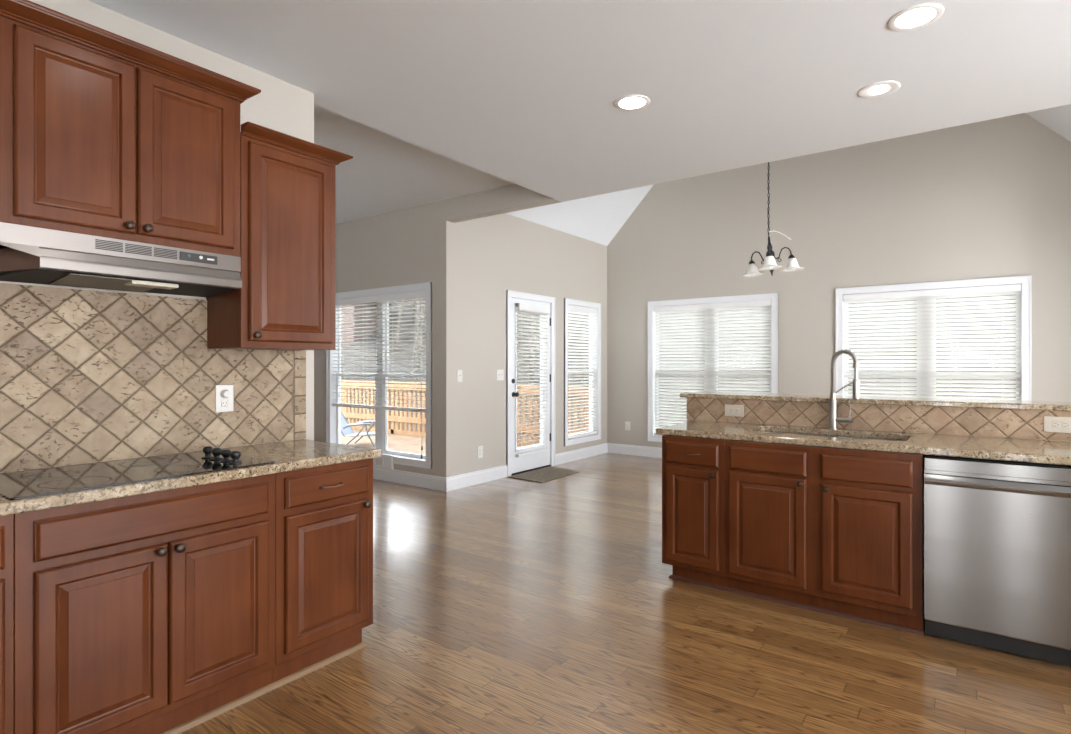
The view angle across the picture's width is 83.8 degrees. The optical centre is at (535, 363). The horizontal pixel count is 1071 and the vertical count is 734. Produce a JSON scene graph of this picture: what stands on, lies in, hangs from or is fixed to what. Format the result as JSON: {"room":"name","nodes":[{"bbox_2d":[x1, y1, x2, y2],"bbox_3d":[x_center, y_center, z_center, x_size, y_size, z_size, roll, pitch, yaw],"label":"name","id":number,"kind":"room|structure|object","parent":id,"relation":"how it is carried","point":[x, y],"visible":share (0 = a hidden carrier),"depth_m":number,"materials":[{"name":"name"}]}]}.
{"room":"kitchen","nodes":[
{"label":"kitchen","id":0,"kind":"room"},
{"bbox_2d":[0,0,313,472],"bbox_3d":[-2.716,-0.082,1.319,0.128,2.794,4.913,0,0,36],"label":"wall","id":1,"kind":"structure","parent":0,"point":[281,106],"depth_m":2.93,"materials":[{"name":"grey paint"}]},
{"bbox_2d":[0,222,241,296],"bbox_3d":[-1.659,-0.386,2.360,0.321,0.163,0.842,0,0,36],"label":"range hood","id":2,"kind":"object","parent":1,"relation":"attached to","point":[28,254],"visible":1,"depth_m":2.24,"materials":[{"name":"silver metal"}]},
{"bbox_2d":[95,239,122,251],"bbox_3d":[-1.581,-0.438,2.213,0.002,0.035,0.087,0,0,36],"label":"vent grille","id":3,"kind":"object","parent":2,"relation":"attached to","point":[101,245],"depth_m":2.21,"materials":[{"name":"silver metal"}]},
{"bbox_2d":[125,243,151,255],"bbox_3d":[-1.524,-0.438,2.291,0.002,0.035,0.090,0,0,36],"label":"vent grille","id":4,"kind":"object","parent":2,"relation":"attached to","point":[131,249],"depth_m":2.29,"materials":[{"name":"silver metal"}]},
{"bbox_2d":[154,247,176,258],"bbox_3d":[-1.467,-0.438,2.367,0.002,0.035,0.084,0,0,36],"label":"vent grille","id":5,"kind":"object","parent":2,"relation":"attached to","point":[159,252],"depth_m":2.37,"materials":[{"name":"silver metal"}]},
{"bbox_2d":[0,0,260,256],"bbox_3d":[-1.620,-0.837,2.385,0.378,0.738,0.878,0,0,36],"label":"upper cabinet","id":6,"kind":"object","parent":1,"relation":"attached to","point":[104,133],"visible":0.99,"depth_m":2.21,"materials":[{"name":"brown wood"}]},
{"bbox_2d":[0,283,305,472],"bbox_3d":[-1.774,0.051,2.486,0.009,0.701,1.808,0,0,36],"label":"tile backsplash","id":7,"kind":"structure","parent":1,"relation":"attached to","point":[87,376],"depth_m":2.52,"materials":[{"name":"tile"}]},
{"bbox_2d":[215,385,233,412],"bbox_3d":[-1.481,0.166,2.852,0.029,0.130,0.085,0,0,36],"label":"wall outlet","id":8,"kind":"object","parent":7,"relation":"attached to","point":[224,394],"visible":1,"depth_m":2.85,"materials":[{"name":"white plastic"}]},
{"bbox_2d":[221,400,227,406],"bbox_3d":[-1.488,0.190,2.857,0.004,0.028,0.034,0,0,36],"label":"receptacle","id":9,"kind":"object","parent":8,"relation":"attached to","point":[224,403],"depth_m":2.85,"materials":[{"name":"grey plastic"}]},
{"bbox_2d":[161,641,367,733],"bbox_3d":[-1.525,1.306,2.286,0.607,0.019,1.681,0,0,36],"label":"trim","id":10,"kind":"structure","parent":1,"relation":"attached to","point":[185,726],"depth_m":2.37,"materials":[{"name":"brown wood"}]},
{"bbox_2d":[206,122,352,349],"bbox_3d":[-1.234,-0.560,2.910,0.378,0.977,0.544,0,0,36],"label":"upper cabinet","id":11,"kind":"object","parent":1,"relation":"attached to","point":[286,300],"visible":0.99,"depth_m":2.76,"materials":[{"name":"brown wood"}]},
{"bbox_2d":[314,105,513,223],"bbox_3d":[-4.189,-1.757,3.955,5.366,0.120,7.420,0,0,36],"label":"ceiling","id":12,"kind":"structure","parent":0,"point":[386,173],"depth_m":5.32,"materials":[{"name":"white paint"}]},
{"bbox_2d":[314,184,559,477],"bbox_3d":[-0.217,-1.709,5.717,9.685,6.050,0.120,0,0,36],"label":"wall","id":13,"kind":"structure","parent":0,"point":[413,245],"depth_m":6.29,"materials":[{"name":"grey paint"}]},
{"bbox_2d":[326,282,431,468],"bbox_3d":[-1.796,0.123,6.874,1.830,1.963,0.162,0,0,36],"label":"window","id":14,"kind":"structure","parent":13,"relation":"in","point":[333,413],"depth_m":6.86,"materials":[{"name":"white paint"}]},
{"bbox_2d":[332,290,425,458],"bbox_3d":[-1.817,0.116,6.845,1.672,1.791,0.074,0,0,36],"label":"window blind","id":15,"kind":"object","parent":14,"relation":"attached to","point":[417,294],"visible":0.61,"depth_m":6.77,"materials":[{"name":"white plastic"}]},
{"bbox_2d":[376,458,382,464],"bbox_3d":[-1.758,1.101,6.731,0.120,0.075,0.008,0,0,36],"label":"wall outlet","id":16,"kind":"object","parent":13,"relation":"attached to","point":[379,461],"visible":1,"depth_m":6.73,"materials":[{"name":"white plastic"}]},
{"bbox_2d":[373,454,393,469],"bbox_3d":[-2.109,1.096,7.013,1.300,0.160,0.030,0,0,36],"label":"trim","id":17,"kind":"structure","parent":13,"relation":"attached to","point":[387,459],"depth_m":6.68,"materials":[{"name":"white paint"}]},
{"bbox_2d":[373,467,446,490],"bbox_3d":[-2.537,1.245,7.335,4.030,0.142,0.016,0,0,36],"label":"baseboard","id":18,"kind":"structure","parent":13,"relation":"attached to","point":[396,476],"depth_m":6.46,"materials":[{"name":"white paint"}]},
{"bbox_2d":[454,213,606,475],"bbox_3d":[0.051,-0.217,7.601,0.140,3.066,3.235,0,0,36],"label":"wall","id":19,"kind":"structure","parent":0,"point":[494,255],"depth_m":6.85,"materials":[{"name":"grey paint"}]},
{"bbox_2d":[457,370,461,381],"bbox_3d":[-0.798,0.129,6.310,0.018,0.125,0.080,0,0,36],"label":"light switch","id":20,"kind":"object","parent":19,"relation":"attached to","point":[459,372],"visible":1,"depth_m":6.31,"materials":[{"name":"white plastic"}]},
{"bbox_2d":[445,465,506,491],"bbox_3d":[-0.628,1.245,6.543,0.016,0.142,0.998,0,0,36],"label":"baseboard","id":21,"kind":"structure","parent":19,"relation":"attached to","point":[490,474],"depth_m":6.50,"materials":[{"name":"white paint"}]},
{"bbox_2d":[477,446,482,457],"bbox_3d":[-0.609,0.973,6.575,0.008,0.130,0.085,0,0,36],"label":"wall outlet","id":22,"kind":"object","parent":19,"relation":"attached to","point":[479,448],"visible":1,"depth_m":6.57,"materials":[{"name":"white plastic"}]},
{"bbox_2d":[497,370,503,380],"bbox_3d":[-0.401,0.129,6.851,0.018,0.125,0.125,0,0,36],"label":"light switch","id":23,"kind":"object","parent":19,"relation":"attached to","point":[500,373],"visible":1,"depth_m":6.85,"materials":[{"name":"white plastic"}]},
{"bbox_2d":[506,290,554,476],"bbox_3d":[-0.088,0.228,7.374,0.224,2.175,0.981,0,0,36],"label":"door","id":24,"kind":"structure","parent":19,"relation":"attached to","point":[515,465],"depth_m":7.28,"materials":[{"name":"white paint"}]},
{"bbox_2d":[515,303,549,456],"bbox_3d":[-0.029,0.193,7.303,0.070,1.824,0.630,0,0,36],"label":"window blind","id":25,"kind":"object","parent":24,"relation":"attached to","point":[519,306],"visible":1,"depth_m":7.27,"materials":[{"name":"white plastic"}]},
{"bbox_2d":[555,443,607,464],"bbox_3d":[0.660,1.245,8.297,0.016,0.142,1.392,0,0,36],"label":"baseboard","id":26,"kind":"structure","parent":19,"relation":"attached to","point":[564,457],"depth_m":8.23,"materials":[{"name":"white paint"}]},
{"bbox_2d":[564,298,600,445],"bbox_3d":[0.610,0.110,8.343,0.162,1.968,0.947,0,0,36],"label":"window","id":27,"kind":"structure","parent":19,"relation":"attached to","point":[567,301],"depth_m":8.63,"materials":[{"name":"white paint"}]},
{"bbox_2d":[568,305,597,438],"bbox_3d":[0.637,0.108,8.323,0.070,1.806,0.789,0,0,36],"label":"window blind","id":28,"kind":"object","parent":27,"relation":"attached to","point":[571,308],"visible":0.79,"depth_m":8.33,"materials":[{"name":"white plastic"}]},
{"bbox_2d":[88,0,1070,201],"bbox_3d":[0.764,-1.648,0.394,6.834,0.338,7.540,0,0,36],"label":"ceiling","id":29,"kind":"structure","parent":0,"point":[524,93],"depth_m":2.97,"materials":[{"name":"white paint"}]},
{"bbox_2d":[614,94,649,110],"bbox_3d":[0.547,-1.475,3.376,0.204,0.006,0.204,0,0,36],"label":"recessed light","id":30,"kind":"object","parent":29,"relation":"in","point":[628,102],"visible":1,"depth_m":3.36,"materials":[{"name":"white"}]},
{"bbox_2d":[857,81,900,98],"bbox_3d":[1.850,-1.474,3.217,0.204,0.008,0.204,0,0,36],"label":"recessed light","id":31,"kind":"object","parent":29,"relation":"in","point":[879,91],"visible":1,"depth_m":3.21,"materials":[{"name":"white plastic"}]},
{"bbox_2d":[888,3,943,30],"bbox_3d":[1.621,-1.475,2.546,0.204,0.006,0.204,0,0,36],"label":"recessed light","id":32,"kind":"object","parent":29,"relation":"in","point":[921,15],"visible":1,"depth_m":2.54,"materials":[{"name":"white"}]},
{"bbox_2d":[179,453,1070,733],"bbox_3d":[-0.441,1.376,3.286,12.400,0.120,10.975,0,0,36],"label":"floor","id":33,"kind":"structure","parent":0,"point":[506,605],"depth_m":2.73,"materials":[{"name":"brown wood"}]},
{"bbox_2d":[0,514,13,733],"bbox_3d":[-1.888,0.878,1.763,0.681,0.876,0.406,0,0,36],"label":"base cabinet","id":34,"kind":"object","parent":33,"relation":"on","point":[6,522],"visible":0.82,"depth_m":1.75,"materials":[{"name":"brown wood"}]},
{"bbox_2d":[14,473,274,733],"bbox_3d":[-1.526,0.878,2.257,0.681,0.876,0.815,0,0,36],"label":"base cabinet","id":35,"kind":"object","parent":33,"relation":"on","point":[149,613],"visible":0.96,"depth_m":2.02,"materials":[{"name":"brown wood"}]},
{"bbox_2d":[0,439,380,515],"bbox_3d":[-1.515,0.421,2.285,0.641,0.038,1.791,0,0,36],"label":"countertop","id":36,"kind":"structure","parent":35,"relation":"on","point":[291,455],"depth_m":2.30,"materials":[{"name":"stone"}]},
{"bbox_2d":[0,446,274,499],"bbox_3d":[-1.512,0.374,2.247,0.532,0.054,0.829,0,0,36],"label":"cooktop","id":37,"kind":"object","parent":36,"relation":"in","point":[18,485],"visible":1,"depth_m":2.18,"materials":[{"name":"black glass"}]},
{"bbox_2d":[273,458,372,681],"bbox_3d":[-1.140,0.878,2.783,0.681,0.876,0.486,0,0,36],"label":"base cabinet","id":38,"kind":"object","parent":33,"relation":"on","point":[324,514],"visible":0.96,"depth_m":2.57,"materials":[{"name":"brown wood"}]},
{"bbox_2d":[508,466,578,482],"bbox_3d":[0.130,1.310,7.090,0.510,0.010,0.894,0,0,36],"label":"doormat","id":39,"kind":"object","parent":33,"relation":"on","point":[542,475],"visible":1,"depth_m":7.04,"materials":[{"name":"grey fabric"}]},
{"bbox_2d":[662,435,726,586],"bbox_3d":[1.094,0.878,3.770,0.386,0.876,0.652,0,0,36],"label":"base cabinet","id":40,"kind":"object","parent":33,"relation":"on","point":[693,468],"visible":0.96,"depth_m":3.53,"materials":[{"name":"brown wood"}]},
{"bbox_2d":[725,432,925,632],"bbox_3d":[1.637,0.878,3.371,0.957,0.876,0.652,0,0,36],"label":"base cabinet","id":41,"kind":"object","parent":33,"relation":"on","point":[840,530],"visible":0.96,"depth_m":3.10,"materials":[{"name":"brown wood"}]},
{"bbox_2d":[669,574,922,634],"bbox_3d":[1.514,1.306,3.504,1.315,0.019,0.563,0,0,36],"label":"trim","id":42,"kind":"structure","parent":41,"relation":"attached to","point":[751,594],"depth_m":3.21,"materials":[{"name":"brown wood"}]},
{"bbox_2d":[924,455,1070,665],"bbox_3d":[2.272,0.880,2.903,0.606,0.864,0.614,0,0,36],"label":"dishwasher","id":43,"kind":"object","parent":33,"relation":"on","point":[997,533],"visible":0.98,"depth_m":2.68,"materials":[{"name":"silver metal"}]},
{"bbox_2d":[926,455,1070,467],"bbox_3d":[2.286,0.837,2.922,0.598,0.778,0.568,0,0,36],"label":"control panel","id":44,"kind":"object","parent":43,"relation":"in","point":[927,456],"depth_m":2.74,"materials":[{"name":"silver metal"}]},
{"bbox_3d":[3.007,0.878,2.385,1.173,0.876,0.620,0,0,36],"label":"base cabinet","id":45,"kind":"object","parent":33,"relation":"on","visible":0},
{"bbox_2d":[656,420,1070,465],"bbox_3d":[2.238,0.421,3.044,3.195,0.038,0.680,0,0,36],"label":"countertop","id":46,"kind":"structure","parent":45,"relation":"on","point":[991,448],"depth_m":3.13,"materials":[{"name":"stone"}]},
{"bbox_2d":[749,432,907,453],"bbox_3d":[1.692,0.535,3.479,0.866,0.190,0.424,0,0,36],"label":"sink","id":47,"kind":"object","parent":46,"relation":"in","point":[766,432],"visible":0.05,"depth_m":3.52,"materials":[{"name":"grey metal"}]},
{"bbox_2d":[828,349,859,428],"bbox_3d":[1.884,0.155,3.646,0.181,0.494,0.058,0,0,44],"label":"kitchen faucet","id":48,"kind":"object","parent":46,"relation":"on","point":[833,419],"visible":1,"depth_m":3.66,"materials":[{"name":"silver metal"}]},
{"bbox_2d":[828,393,837,428],"bbox_3d":[1.839,0.292,3.689,0.058,0.220,0.058,0,0,36],"label":"faucet","id":49,"kind":"object","parent":48,"relation":"on","point":[833,419],"depth_m":3.67,"materials":[{"name":"silver metal"}]},
{"bbox_2d":[506,104,1070,245],"bbox_3d":[2.375,-3.194,5.957,5.851,3.201,3.335,0,0,36],"label":"ceiling","id":50,"kind":"structure","parent":0,"point":[598,218],"depth_m":7.89,"materials":[{"name":"white paint"}]},
{"bbox_2d":[742,162,803,276],"bbox_3d":[2.288,-2.737,5.851,0.577,3.754,0.554,0,0,36],"label":"chandelier","id":51,"kind":"object","parent":50,"relation":"hanging from","point":[769,263],"visible":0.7,"depth_m":5.87,"materials":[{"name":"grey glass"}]},
{"bbox_2d":[607,113,1070,447],"bbox_3d":[3.344,-1.719,7.277,5.831,6.070,0.140,0,0,36],"label":"wall","id":52,"kind":"structure","parent":0,"point":[1026,232],"depth_m":6.99,"materials":[{"name":"grey paint"}]},
{"bbox_2d":[625,422,629,429],"bbox_3d":[1.337,0.903,8.658,0.080,0.125,0.008,0,0,36],"label":"wall outlet","id":53,"kind":"object","parent":52,"relation":"attached to","point":[627,424],"visible":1,"depth_m":8.66,"materials":[{"name":"white plastic"}]},
{"bbox_2d":[607,443,661,457],"bbox_3d":[3.298,1.245,7.214,5.551,0.142,0.016,0,0,36],"label":"baseboard","id":54,"kind":"structure","parent":52,"relation":"attached to","point":[636,450],"depth_m":8.57,"materials":[{"name":"white paint"}]},
{"bbox_2d":[648,293,777,441],"bbox_3d":[2.346,0.106,7.996,1.760,1.974,0.162,0,0,36],"label":"window","id":55,"kind":"structure","parent":52,"relation":"in","point":[771,296],"depth_m":8.06,"materials":[{"name":"white paint"}]},
{"bbox_2d":[653,300,771,435],"bbox_3d":[2.326,0.104,7.968,1.602,1.812,0.070,0,0,36],"label":"window blind","id":56,"kind":"object","parent":55,"relation":"attached to","point":[662,342],"visible":0.87,"depth_m":7.97,"materials":[{"name":"white plastic"}]},
{"bbox_2d":[836,275,1031,400],"bbox_3d":[4.298,0.103,6.563,1.778,1.979,0.162,0,0,36],"label":"window","id":57,"kind":"structure","parent":52,"relation":"in","point":[1025,281],"depth_m":6.43,"materials":[{"name":"white paint"}]},
{"bbox_2d":[843,284,1020,399],"bbox_3d":[4.278,0.101,6.536,1.620,1.817,0.070,0,0,36],"label":"window blind","id":58,"kind":"object","parent":57,"relation":"attached to","point":[946,349],"visible":0.68,"depth_m":6.47,"materials":[{"name":"white plastic"}]},
{"bbox_2d":[687,419,1069,441],"bbox_3d":[2.452,0.780,3.400,3.270,1.072,0.125,0,0,36],"label":"wall","id":59,"kind":"structure","parent":0,"point":[687,419],"depth_m":3.63,"materials":[{"name":"beige tile"}]},
{"bbox_2d":[680,391,1070,410],"bbox_3d":[2.489,0.228,3.484,3.310,0.031,0.395,0,0,36],"label":"bar ledge","id":60,"kind":"object","parent":59,"relation":"attached to","point":[880,400],"visible":1,"depth_m":3.55,"materials":[{"name":"stone"}]},
{"bbox_2d":[687,398,1070,441],"bbox_3d":[2.412,0.323,3.345,3.270,0.158,0.010,0,0,36],"label":"tile backsplash","id":61,"kind":"structure","parent":59,"relation":"attached to","point":[985,422],"depth_m":3.54,"materials":[{"name":"beige tile"}]},
{"bbox_2d":[725,404,743,416],"bbox_3d":[1.366,0.322,4.102,0.130,0.080,0.008,0,0,36],"label":"wall outlet","id":62,"kind":"object","parent":61,"relation":"attached to","point":[730,410],"visible":1,"depth_m":4.10,"materials":[{"name":"beige plastic"}]},
{"bbox_2d":[1044,416,1070,432],"bbox_3d":[2.730,0.317,3.101,0.135,0.082,0.008,0,0,36],"label":"wall outlet","id":63,"kind":"object","parent":61,"relation":"attached to","point":[1051,424],"visible":1,"depth_m":3.11,"materials":[{"name":"beige plastic"}]},
{"bbox_2d":[1052,421,1058,427],"bbox_3d":[2.713,0.317,3.111,0.028,0.034,0.004,0,0,36],"label":"receptacle","id":64,"kind":"object","parent":63,"relation":"attached to","point":[1055,424],"depth_m":3.11,"materials":[{"name":"grey plastic"}]},
{"bbox_2d":[1062,422,1069,427],"bbox_3d":[2.745,0.317,3.087,0.028,0.034,0.004,0,0,36],"label":"receptacle","id":65,"kind":"object","parent":63,"relation":"attached to","point":[1064,424],"depth_m":3.09,"materials":[{"name":"grey plastic"}]},
{"label":"outside","id":66,"kind":"structure","parent":0,"visible":0},
{"bbox_2d":[341,430,518,454],"bbox_3d":[-2.871,1.468,10.070,7.454,0.035,3.738,0,0,36],"label":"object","id":67,"kind":"structure","parent":66,"point":[396,442],"depth_m":11.01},
{"bbox_2d":[341,411,374,446],"bbox_3d":[-3.198,1.117,10.631,0.881,0.671,0.524,0,0,5],"label":"lawn chair","id":68,"kind":"object","parent":67,"relation":"on","point":[346,429],"visible":0.65,"depth_m":10.59,"materials":[{"name":"grey"}]},
{"bbox_2d":[341,380,588,446],"bbox_3d":[-1.751,0.912,11.519,7.344,1.073,0.140,0,0,36],"label":"deck railing","id":69,"kind":"object","parent":67,"relation":"on","point":[394,418],"visible":0.25,"depth_m":12.05,"materials":[{"name":"brown wood"}]},
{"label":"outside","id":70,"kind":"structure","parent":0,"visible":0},
{"bbox_3d":[23.970,2.616,41.105,130.000,0.100,85.360,0,0,36],"label":"ground","id":71,"kind":"structure","parent":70,"visible":0},
{"bbox_2d":[341,300,396,345],"bbox_3d":[-13.741,-2.034,33.060,10.400,9.200,8.000,0,0,-1],"label":"brick house","id":72,"kind":"structure","parent":71,"relation":"on","point":[365,306],"depth_m":30.20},
{"bbox_2d":[568,312,588,389],"bbox_3d":[1.578,-2.357,16.167,2.043,9.894,1.290,0,0,-10],"label":"bare tree","id":73,"kind":"object","parent":71,"relation":"on","point":[582,312],"visible":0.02,"depth_m":16.15,"materials":[{"name":"grey plant"}]},
{"bbox_2d":[1000,295,1015,397],"bbox_3d":[12.867,-3.698,15.334,3.059,12.578,1.690,0,0,-37],"label":"bare tree","id":74,"kind":"object","parent":71,"relation":"on","point":[1000,295],"visible":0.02,"depth_m":15.36,"materials":[{"name":"grey plant"}]},
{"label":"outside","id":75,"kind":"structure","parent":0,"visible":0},
{"bbox_2d":[341,295,1015,438],"bbox_3d":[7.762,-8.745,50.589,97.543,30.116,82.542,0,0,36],"label":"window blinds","id":76,"kind":"object","parent":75,"point":[396,371],"visible":0.02,"depth_m":24.80,"materials":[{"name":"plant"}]},
{"bbox_2d":[394,300,403,349],"bbox_3d":[-6.090,-6.020,30.731,2.310,11.528,1.812,0,0,25],"label":"bare tree","id":77,"kind":"object","parent":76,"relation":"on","point":[400,307],"visible":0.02,"depth_m":30.29,"materials":[{"name":"grey plant"}]},
{"bbox_2d":[412,298,416,323],"bbox_3d":[-7.371,-8.203,35.338,2.578,12.485,1.628,0,0,-10],"label":"bare tree","id":78,"kind":"object","parent":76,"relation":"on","point":[413,322],"visible":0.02,"depth_m":35.16,"materials":[{"name":"grey plant"}]},
{"bbox_2d":[412,298,425,381],"bbox_3d":[-3.449,-4.591,21.515,2.757,11.408,2.372,0,0,36],"label":"bare tree","id":79,"kind":"object","parent":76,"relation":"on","point":[416,342],"visible":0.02,"depth_m":21.61,"materials":[{"name":"grey plant"}]},
{"bbox_2d":[417,300,425,367],"bbox_3d":[-4.906,-5.596,27.122,1.656,12.490,2.318,0,0,-26],"label":"bare tree","id":80,"kind":"object","parent":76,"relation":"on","point":[423,317],"visible":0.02,"depth_m":26.82,"materials":[{"name":"grey plant"}]},
{"bbox_2d":[520,314,539,441],"bbox_3d":[-0.082,-3.167,19.859,1.657,12.703,2.624,0,0,-10],"label":"bare tree","id":81,"kind":"object","parent":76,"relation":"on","point":[533,357],"visible":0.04,"depth_m":19.44,"materials":[{"name":"grey plant"}]},
{"bbox_2d":[690,312,701,389],"bbox_3d":[5.889,-4.905,19.510,2.808,14.047,3.103,0,0,2],"label":"bare tree","id":82,"kind":"object","parent":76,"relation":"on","point":[690,312],"visible":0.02,"depth_m":19.35,"materials":[{"name":"grey plant"}]},
{"bbox_2d":[865,302,880,382],"bbox_3d":[11.888,-5.163,21.029,1.688,12.728,2.362,0,0,-26],"label":"bare tree","id":83,"kind":"object","parent":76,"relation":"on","point":[872,302],"visible":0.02,"depth_m":21.26,"materials":[{"name":"grey plant"}]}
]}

